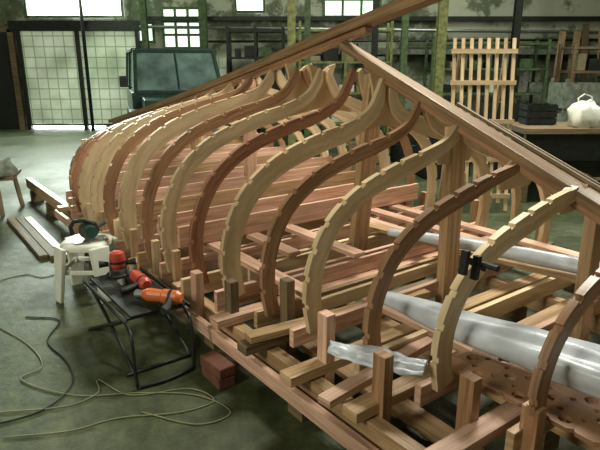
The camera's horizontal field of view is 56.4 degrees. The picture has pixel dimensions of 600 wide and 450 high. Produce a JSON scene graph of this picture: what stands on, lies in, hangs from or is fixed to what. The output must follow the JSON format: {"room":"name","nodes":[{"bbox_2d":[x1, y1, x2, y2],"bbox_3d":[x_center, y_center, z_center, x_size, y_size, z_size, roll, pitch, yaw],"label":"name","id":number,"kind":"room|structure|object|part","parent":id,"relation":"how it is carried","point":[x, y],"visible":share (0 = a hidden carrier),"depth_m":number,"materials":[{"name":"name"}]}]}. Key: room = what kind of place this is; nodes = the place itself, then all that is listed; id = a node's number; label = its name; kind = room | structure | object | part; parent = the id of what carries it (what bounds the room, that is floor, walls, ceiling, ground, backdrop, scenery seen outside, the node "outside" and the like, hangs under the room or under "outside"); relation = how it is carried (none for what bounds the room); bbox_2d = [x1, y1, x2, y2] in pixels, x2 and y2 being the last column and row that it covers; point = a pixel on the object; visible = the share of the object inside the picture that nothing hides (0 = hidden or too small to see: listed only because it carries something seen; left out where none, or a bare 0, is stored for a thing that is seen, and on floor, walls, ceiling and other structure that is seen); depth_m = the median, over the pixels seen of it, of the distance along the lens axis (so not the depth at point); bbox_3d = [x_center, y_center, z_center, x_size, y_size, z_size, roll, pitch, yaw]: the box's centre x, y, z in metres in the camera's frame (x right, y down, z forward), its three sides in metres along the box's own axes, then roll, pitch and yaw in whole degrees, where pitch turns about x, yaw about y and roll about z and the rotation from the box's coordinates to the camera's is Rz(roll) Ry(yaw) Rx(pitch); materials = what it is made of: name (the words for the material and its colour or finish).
{"room":"shipyard hall","nodes":[
{"label":"shipyard hall","id":0,"kind":"room"},
{"bbox_2d":[0,129,599,449],"bbox_3d":[0.000,0.146,5.770,20.000,0.100,20.000,0,16,0],"label":"floor","id":1,"kind":"structure","parent":0,"point":[259,418],"depth_m":3.27,"materials":[{"name":"concrete"}]},
{"bbox_2d":[0,168,24,216],"bbox_3d":[-3.800,-0.377,6.607,0.952,0.443,0.682,-3,17,-11],"label":"trestle table","id":2,"kind":"object","parent":1,"relation":"on","point":[14,179],"visible":0.77,"depth_m":6.71,"materials":[{"name":"brown wood"}]},
{"bbox_2d":[0,154,20,177],"bbox_3d":[-3.506,-0.706,6.473,0.462,0.260,0.428,-14,22,-41],"label":"pile","id":3,"kind":"object","parent":2,"relation":"on","point":[9,167],"visible":1,"depth_m":6.39,"materials":[{"name":"grey fabric"}]},
{"bbox_2d":[1,269,68,279],"bbox_3d":[-2.446,0.441,4.554,1.096,0.006,0.212,-5,17,-15],"label":"power cord","id":4,"kind":"object","parent":1,"relation":"on","point":[68,269],"visible":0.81,"depth_m":4.62,"materials":[{"name":"black rubber"}]},
{"bbox_2d":[6,216,67,259],"bbox_3d":[-2.675,0.107,5.654,0.232,0.035,1.728,-12,20,-35],"label":"timber offcuts","id":5,"kind":"object","parent":1,"relation":"on","point":[36,237],"visible":0.83,"depth_m":5.57,"materials":[{"name":"brown wood"}]},
{"bbox_2d":[0,316,73,423],"bbox_3d":[-1.537,0.796,3.331,0.441,0.008,1.294,-4,17,-13],"label":"power cord","id":6,"kind":"object","parent":1,"relation":"on","point":[57,400],"visible":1,"depth_m":3.11,"materials":[{"name":"black rubber"}]},
{"bbox_2d":[78,0,94,130],"bbox_3d":[-5.350,-5.322,13.658,0.090,6.000,0.090,0,16,0],"label":"drain pipe","id":7,"kind":"object","parent":1,"relation":"on","point":[79,1],"visible":1,"depth_m":14.00,"materials":[{"name":"metal"}]},
{"bbox_2d":[54,233,125,303],"bbox_3d":[-1.600,0.313,4.246,0.429,0.431,0.429,0,16,0],"label":"plastic stool","id":8,"kind":"object","parent":1,"relation":"on","point":[98,251],"visible":0.74,"depth_m":4.09,"materials":[{"name":"white plastic"}]},
{"bbox_3d":[-1.600,0.130,4.193,0.330,0.050,0.330,0,16,0],"label":"seat","id":9,"kind":"part","parent":8,"relation":"part of","materials":[{"name":"white plastic"}]},
{"bbox_2d":[68,218,108,243],"bbox_3d":[-1.562,0.032,4.121,0.265,0.174,0.165,-9,18,-27],"label":"saw","id":10,"kind":"object","parent":8,"relation":"on","point":[88,230],"visible":1,"depth_m":4.11,"materials":[{"name":"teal metal"}]},
{"bbox_2d":[0,379,213,437],"bbox_3d":[-1.181,0.928,2.876,1.437,0.006,0.445,-5,17,-16],"label":"power cord","id":11,"kind":"object","parent":1,"relation":"on","point":[97,379],"visible":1,"depth_m":2.83,"materials":[{"name":"rubber"}]},
{"bbox_2d":[0,327,230,424],"bbox_3d":[-1.403,0.824,3.234,2.276,0.006,0.384,9,18,28],"label":"power cord","id":12,"kind":"object","parent":1,"relation":"on","point":[0,327],"visible":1,"depth_m":2.98,"materials":[{"name":"rubber"}]},
{"bbox_2d":[83,267,195,389],"bbox_3d":[-0.974,0.587,3.430,0.421,0.356,0.933,-12,20,-35],"label":"stand","id":13,"kind":"object","parent":1,"relation":"on","point":[132,307],"visible":0.91,"depth_m":3.27,"materials":[{"name":"metal"}]},
{"bbox_2d":[99,250,135,278],"bbox_3d":[-1.192,0.247,3.660,0.231,0.165,0.154,-5,17,-16],"label":"router","id":14,"kind":"object","parent":13,"relation":"on","point":[117,262],"visible":0.99,"depth_m":3.63,"materials":[{"name":"red plastic"}]},
{"bbox_2d":[120,268,151,294],"bbox_3d":[-1.056,0.339,3.474,0.192,0.084,0.288,-11,20,-34],"label":"grinder","id":15,"kind":"object","parent":13,"relation":"on","point":[140,280],"visible":0.97,"depth_m":3.40,"materials":[{"name":"red plastic"}]},
{"bbox_2d":[133,288,183,314],"bbox_3d":[-0.836,0.422,3.182,0.300,0.088,0.200,4,17,13],"label":"drill","id":16,"kind":"object","parent":13,"relation":"on","point":[168,297],"visible":1,"depth_m":3.19,"materials":[{"name":"orange plastic"}]},
{"bbox_2d":[139,0,149,47],"bbox_3d":[-3.800,-5.294,13.562,0.210,6.000,0.210,0,16,0],"label":"beam","id":17,"kind":"structure","parent":1,"relation":"on","point":[142,3],"depth_m":13.62,"materials":[{"name":"green paint"}]},
{"bbox_2d":[119,48,240,137],"bbox_3d":[-2.527,-2.554,11.372,2.140,1.960,4.510,-5,17,-18],"label":"vehicle","id":18,"kind":"object","parent":1,"relation":"on","point":[153,75],"visible":0.34,"depth_m":10.64,"materials":[{"name":"paint"}]},
{"bbox_2d":[198,0,208,48],"bbox_3d":[-2.350,-5.266,13.466,0.270,6.000,0.270,0,16,0],"label":"beam","id":19,"kind":"structure","parent":1,"relation":"on","point":[202,4],"depth_m":13.51,"materials":[{"name":"green paint"}]},
{"bbox_2d":[200,350,234,389],"bbox_3d":[-0.456,0.802,3.105,0.106,0.124,0.213,-12,20,-36],"label":"bricks","id":20,"kind":"object","parent":1,"relation":"on","point":[216,368],"visible":1,"depth_m":3.05},
{"bbox_2d":[225,26,284,131],"bbox_3d":[-1.050,-3.488,13.618,1.360,2.500,0.560,0,16,0],"label":"storage shelf","id":21,"kind":"object","parent":1,"relation":"on","point":[250,52],"visible":0.26,"depth_m":13.24,"materials":[{"name":"metal"}]},
{"bbox_2d":[287,0,295,145],"bbox_3d":[-0.150,-4.178,9.720,0.210,6.000,0.210,0,16,0],"label":"beam","id":22,"kind":"structure","parent":1,"relation":"on","point":[291,22],"depth_m":9.85,"materials":[{"name":"metal"}]},
{"bbox_2d":[304,0,310,138],"bbox_3d":[0.150,-4.568,11.065,0.180,6.000,0.180,0,16,0],"label":"beam","id":23,"kind":"structure","parent":1,"relation":"on","point":[307,9],"depth_m":11.18,"materials":[{"name":"green metal"}]},
{"bbox_2d":[25,0,599,449],"bbox_3d":[-0.299,-0.822,4.960,2.953,2.210,8.162,-12,20,-35],"label":"frame","id":24,"kind":"object","parent":1,"relation":"on","point":[181,202],"visible":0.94,"depth_m":3.45,"materials":[{"name":"brown wood"}]},
{"bbox_3d":[-1.422,-0.932,6.477,1.980,0.896,1.497,0,16,0],"label":"frame","id":25,"kind":"part","parent":24,"relation":"part of","materials":[{"name":"brown wood"}]},
{"bbox_3d":[-1.218,-0.890,6.206,2.127,0.967,1.607,0,16,0],"label":"frame","id":26,"kind":"part","parent":24,"relation":"part of","materials":[{"name":"brown wood"}]},
{"bbox_3d":[-1.008,-0.847,5.926,2.236,1.041,1.689,0,16,0],"label":"frame","id":27,"kind":"part","parent":24,"relation":"part of","materials":[{"name":"brown wood"}]},
{"bbox_3d":[-0.810,-0.807,5.663,2.300,1.110,1.737,0,16,0],"label":"frame","id":28,"kind":"part","parent":24,"relation":"part of","materials":[{"name":"brown wood"}]},
{"bbox_3d":[-0.606,-0.764,5.393,2.294,1.178,1.733,0,16,0],"label":"frame","id":29,"kind":"part","parent":24,"relation":"part of","materials":[{"name":"brown wood"}]},
{"bbox_3d":[-0.408,-0.722,5.130,2.289,1.244,1.729,0,16,0],"label":"frame","id":30,"kind":"part","parent":24,"relation":"part of","materials":[{"name":"brown wood"}]},
{"bbox_3d":[-0.210,-0.675,4.869,2.284,1.300,1.725,0,16,0],"label":"frame","id":31,"kind":"part","parent":24,"relation":"part of","materials":[{"name":"brown wood"}]},
{"bbox_3d":[0.006,-0.619,4.585,2.245,1.350,1.696,0,16,0],"label":"frame","id":32,"kind":"part","parent":24,"relation":"part of","materials":[{"name":"brown wood"}]},
{"bbox_3d":[0.180,-0.554,4.362,2.211,1.350,1.670,0,16,0],"label":"frame","id":33,"kind":"part","parent":24,"relation":"part of","materials":[{"name":"brown wood"}]},
{"bbox_3d":[0.390,-0.462,4.098,2.154,1.320,1.628,0,16,0],"label":"frame","id":34,"kind":"part","parent":24,"relation":"part of","materials":[{"name":"brown wood"}]},
{"bbox_3d":[0.563,-0.383,3.880,2.566,1.290,0.056,-12,20,-35],"label":"frame","id":35,"kind":"part","parent":24,"relation":"part of","materials":[{"name":"brown wood"}]},
{"bbox_2d":[327,340,427,375],"bbox_3d":[0.334,0.572,2.452,0.439,0.062,0.156,8,18,25],"label":"plastic sheet","id":36,"kind":"object","parent":24,"relation":"on","point":[357,354],"visible":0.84,"depth_m":2.42,"materials":[{"name":"plastic"}]},
{"bbox_3d":[0.762,-0.232,3.648,2.436,1.130,0.034,-12,20,-35],"label":"frame","id":37,"kind":"part","parent":24,"relation":"part of","materials":[{"name":"brown wood"}]},
{"bbox_3d":[0.936,-0.110,3.442,2.302,1.010,0.054,-12,20,-35],"label":"frame","id":38,"kind":"part","parent":24,"relation":"part of","materials":[{"name":"brown wood"}]},
{"bbox_2d":[458,249,499,280],"bbox_3d":[0.726,0.165,2.264,0.169,0.142,0.092,-9,18,-27],"label":"clamp","id":39,"kind":"object","parent":24,"relation":"attached to","point":[466,260],"visible":1,"depth_m":2.27,"materials":[{"name":"black metal"}]},
{"bbox_3d":[1.188,0.057,3.140,2.243,0.858,0.054,-12,20,-35],"label":"frame","id":40,"kind":"part","parent":24,"relation":"part of","materials":[{"name":"brown wood"}]},
{"bbox_2d":[383,294,599,396],"bbox_3d":[1.010,0.535,2.377,0.252,0.186,1.549,-15,22,-43],"label":"pipe","id":41,"kind":"object","parent":24,"relation":"on","point":[577,366],"visible":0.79,"depth_m":2.37,"materials":[{"name":"silver metal"}]},
{"bbox_2d":[387,229,599,273],"bbox_3d":[1.317,0.179,3.598,1.583,0.121,0.140,10,19,30],"label":"pole","id":42,"kind":"object","parent":24,"relation":"on","point":[568,263],"visible":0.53,"depth_m":3.51,"materials":[{"name":"silver metal"}]},
{"bbox_3d":[1.386,0.170,2.898,2.077,0.776,0.054,-12,20,-35],"label":"frame","id":43,"kind":"part","parent":24,"relation":"part of","materials":[{"name":"brown wood"}]},
{"bbox_2d":[452,348,599,446],"bbox_3d":[1.084,0.682,2.373,0.500,0.018,0.800,-12,20,-35],"label":"board","id":44,"kind":"object","parent":24,"relation":"on","point":[584,417],"visible":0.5,"depth_m":2.31,"materials":[{"name":"brown wood"}]},
{"bbox_3d":[1.638,0.304,2.587,1.982,0.692,0.054,-12,20,-35],"label":"frame","id":45,"kind":"part","parent":24,"relation":"part of","materials":[{"name":"brown wood"}]},
{"bbox_2d":[299,21,393,135],"bbox_3d":[1.050,-3.466,13.364,2.160,2.600,0.660,0,16,0],"label":"storage shelf","id":46,"kind":"object","parent":1,"relation":"on","point":[331,55],"visible":0.27,"depth_m":13.00,"materials":[{"name":"green metal"}]},
{"bbox_2d":[345,141,379,172],"bbox_3d":[1.000,-1.091,8.951,0.620,0.500,0.520,-3,17,-11],"label":"wooden crate","id":47,"kind":"object","parent":1,"relation":"on","point":[350,144],"visible":0.05,"depth_m":8.75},
{"bbox_2d":[371,0,379,58],"bbox_3d":[1.550,-4.652,11.353,0.180,6.000,0.180,0,16,0],"label":"beam","id":48,"kind":"structure","parent":1,"relation":"on","point":[376,3],"depth_m":11.52,"materials":[{"name":"metal"}]},
{"bbox_2d":[398,13,408,107],"bbox_3d":[2.300,-4.875,12.121,0.210,6.000,0.210,0,16,0],"label":"beam","id":49,"kind":"structure","parent":1,"relation":"on","point":[405,18],"depth_m":12.34,"materials":[{"name":"green metal"}]},
{"bbox_2d":[389,109,422,161],"bbox_3d":[1.900,-1.582,9.954,0.596,0.885,0.596,0,16,0],"label":"drum","id":50,"kind":"object","parent":1,"relation":"on","point":[396,154],"visible":0.13,"depth_m":9.80,"materials":[{"name":"metal"}]},
{"bbox_2d":[432,0,448,121],"bbox_3d":[2.750,-4.457,10.681,0.255,6.000,0.255,0,16,0],"label":"beam","id":51,"kind":"structure","parent":1,"relation":"on","point":[443,6],"depth_m":10.91,"materials":[{"name":"metal"}]},
{"bbox_2d":[415,136,470,178],"bbox_3d":[2.200,-1.127,8.628,0.720,0.750,0.520,-2,16,-6],"label":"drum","id":52,"kind":"object","parent":1,"relation":"on","point":[423,172],"visible":0.18,"depth_m":8.46,"materials":[{"name":"wood"}]},
{"bbox_2d":[438,38,517,210],"bbox_3d":[2.070,-1.181,6.652,0.756,1.966,0.704,0,16,0],"label":"wooden gate","id":53,"kind":"object","parent":1,"relation":"on","point":[502,82],"visible":0.53,"depth_m":6.31,"materials":[{"name":"brown wood"}]},
{"bbox_2d":[423,39,551,121],"bbox_3d":[4.300,-3.204,13.179,2.660,2.200,0.760,0,16,0],"label":"storage shelf","id":54,"kind":"object","parent":1,"relation":"on","point":[522,87],"visible":0.34,"depth_m":12.88,"materials":[{"name":"green paint"}]},
{"bbox_2d":[479,99,527,170],"bbox_3d":[3.100,-1.347,8.668,0.620,1.150,0.520,2,16,5],"label":"wooden crate","id":55,"kind":"object","parent":1,"relation":"on","point":[515,114],"visible":0.16,"depth_m":8.33,"materials":[{"name":"wood"}]},
{"bbox_2d":[505,0,523,102],"bbox_3d":[4.600,-4.764,11.737,0.210,6.000,0.210,0,16,0],"label":"beam","id":56,"kind":"structure","parent":1,"relation":"on","point":[518,4],"depth_m":11.91,"materials":[{"name":"metal"}]},
{"bbox_2d":[501,122,599,202],"bbox_3d":[3.800,-0.823,7.259,2.200,0.940,0.800,0,16,0],"label":"workbench","id":57,"kind":"object","parent":1,"relation":"on","point":[579,148],"visible":0.41,"depth_m":6.84,"materials":[{"name":"wood"}]},
{"bbox_2d":[518,103,557,124],"bbox_3d":[3.050,-1.429,7.187,0.380,0.260,0.320,0,16,0],"label":"wooden crate","id":58,"kind":"object","parent":57,"relation":"on","point":[530,113],"visible":1,"depth_m":7.05,"materials":[{"name":"wood"}]},
{"bbox_2d":[565,93,599,127],"bbox_3d":[3.494,-1.406,6.871,0.392,0.404,0.406,0,16,0],"label":"plastic bag","id":59,"kind":"object","parent":57,"relation":"on","point":[584,113],"visible":1,"depth_m":6.78,"materials":[{"name":"white plastic"}]},
{"bbox_2d":[547,78,599,121],"bbox_3d":[4.600,-1.658,9.203,0.920,1.450,0.620,0,16,0],"label":"panel","id":60,"kind":"object","parent":1,"relation":"on","point":[563,94],"visible":0.24,"depth_m":8.80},
{"bbox_2d":[553,24,599,81],"bbox_3d":[7.000,-3.809,13.811,1.760,2.993,0.480,0,16,0],"label":"leaning boards","id":61,"kind":"object","parent":1,"relation":"on","point":[585,27],"visible":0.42,"depth_m":13.78,"materials":[{"name":"brown wood"}]},
{"bbox_2d":[554,43,599,110],"bbox_3d":[7.250,-2.989,12.617,2.760,2.100,0.760,0,16,0],"label":"storage shelf","id":62,"kind":"object","parent":1,"relation":"on","point":[577,62],"visible":0.41,"depth_m":12.22,"materials":[{"name":"brown wood"}]},
{"bbox_2d":[0,0,599,128],"bbox_3d":[0.000,-5.461,14.138,20.000,6.000,0.200,0,16,0],"label":"wall","id":63,"kind":"structure","parent":0,"point":[10,10],"depth_m":14.16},
{"bbox_2d":[0,33,19,128],"bbox_3d":[-8.100,-3.696,14.515,1.500,2.400,0.040,0,16,0],"label":"dark opening","id":64,"kind":"object","parent":63,"relation":"attached to","point":[9,119],"visible":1,"depth_m":14.57,"materials":[{"name":"black rubber"}]},
{"bbox_2d":[0,26,26,129],"bbox_3d":[-8.100,-3.764,14.443,1.740,2.570,0.120,0,16,0],"label":"door frame","id":65,"kind":"structure","parent":63,"relation":"attached to","point":[10,34],"depth_m":14.38,"materials":[{"name":"brown wood"}]},
{"bbox_2d":[26,0,120,14],"bbox_3d":[-5.650,-5.908,13.883,2.400,1.400,0.020,0,16,0],"label":"pane","id":66,"kind":"object","parent":63,"relation":"attached to","point":[34,7],"visible":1,"depth_m":14.01,"materials":[{"name":"white glass"}]},
{"bbox_2d":[23,0,123,17],"bbox_3d":[-5.650,-5.899,13.852,2.450,1.450,0.065,0,16,0],"label":"muntins","id":67,"kind":"object","parent":63,"relation":"attached to","point":[24,1],"visible":1,"depth_m":14.02,"materials":[{"name":"green paint"}]},
{"bbox_2d":[7,21,140,129],"bbox_3d":[-5.600,-3.821,14.406,3.400,2.700,0.140,0,16,0],"label":"door","id":68,"kind":"structure","parent":63,"relation":"in","point":[17,26],"depth_m":14.03,"materials":[{"name":"metal"}]},
{"bbox_2d":[33,126,105,128],"bbox_3d":[-6.100,-2.599,14.823,1.900,0.090,0.020,0,16,0],"label":"light","id":69,"kind":"object","parent":68,"relation":"attached to","point":[35,127],"visible":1,"depth_m":14.82,"materials":[{"name":"white"}]},
{"bbox_2d":[20,31,140,123],"bbox_3d":[-5.600,-3.784,14.458,3.100,2.300,0.060,0,16,0],"label":"door leaf","id":70,"kind":"structure","parent":68,"relation":"attached to","point":[50,58],"depth_m":14.40,"materials":[{"name":"frosted glass"},{"name":"steel"}]},
{"bbox_2d":[140,22,155,42],"bbox_3d":[-3.900,-4.866,14.152,0.460,0.510,0.065,0,16,0],"label":"muntins","id":71,"kind":"object","parent":63,"relation":"attached to","point":[152,23],"visible":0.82,"depth_m":14.14,"materials":[{"name":"green paint"}]},
{"bbox_2d":[140,24,152,40],"bbox_3d":[-3.900,-4.875,14.183,0.400,0.450,0.020,0,16,0],"label":"pane","id":72,"kind":"object","parent":71,"relation":"attached to","point":[150,30],"visible":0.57,"depth_m":14.19,"materials":[{"name":"white glass"}]},
{"bbox_2d":[160,7,199,48],"bbox_3d":[-2.975,-4.963,14.124,1.010,1.010,0.065,0,16,0],"label":"muntins","id":73,"kind":"object","parent":63,"relation":"attached to","point":[188,34],"visible":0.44,"depth_m":14.11,"materials":[{"name":"green paint"}]},
{"bbox_2d":[163,9,199,46],"bbox_3d":[-2.975,-4.971,14.155,0.950,0.950,0.020,0,16,0],"label":"pane","id":74,"kind":"object","parent":63,"relation":"attached to","point":[170,40],"visible":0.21,"depth_m":14.17,"materials":[{"name":"white glass"}]},
{"bbox_2d":[216,58,225,75],"bbox_3d":[-2.900,-3.405,14.589,2.000,1.800,0.060,0,16,0],"label":"wall panel","id":75,"kind":"object","parent":63,"relation":"attached to","point":[221,62],"visible":0.14,"depth_m":14.36,"materials":[{"name":"tile"}]},
{"bbox_2d":[234,0,264,12],"bbox_3d":[-1.250,-5.956,13.835,0.760,1.340,0.065,0,16,0],"label":"muntins","id":76,"kind":"object","parent":63,"relation":"attached to","point":[235,1],"visible":1,"depth_m":13.98,"materials":[{"name":"green paint"}]},
{"bbox_2d":[237,0,262,9],"bbox_3d":[-1.250,-5.965,13.866,0.700,1.280,0.020,0,16,0],"label":"pane","id":77,"kind":"object","parent":76,"relation":"attached to","point":[241,4],"visible":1,"depth_m":13.99,"materials":[{"name":"white glass"}]},
{"bbox_2d":[323,0,381,15],"bbox_3d":[1.300,-5.611,13.935,1.460,0.860,0.065,0,16,0],"label":"muntins","id":78,"kind":"object","parent":63,"relation":"attached to","point":[361,1],"visible":0.46,"depth_m":13.96,"materials":[{"name":"green paint"}]},
{"bbox_2d":[325,1,372,14],"bbox_3d":[1.300,-5.620,13.967,1.400,0.800,0.020,0,16,0],"label":"pane","id":79,"kind":"object","parent":78,"relation":"attached to","point":[331,7],"visible":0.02,"depth_m":14.01,"materials":[{"name":"white glass"}]},
{"bbox_2d":[139,16,599,54],"bbox_3d":[2.750,-5.148,13.885,13.500,1.760,0.340,0,16,0],"label":"trim","id":80,"kind":"structure","parent":63,"relation":"attached to","point":[150,18],"depth_m":13.95,"materials":[{"name":"metal"}]}
]}

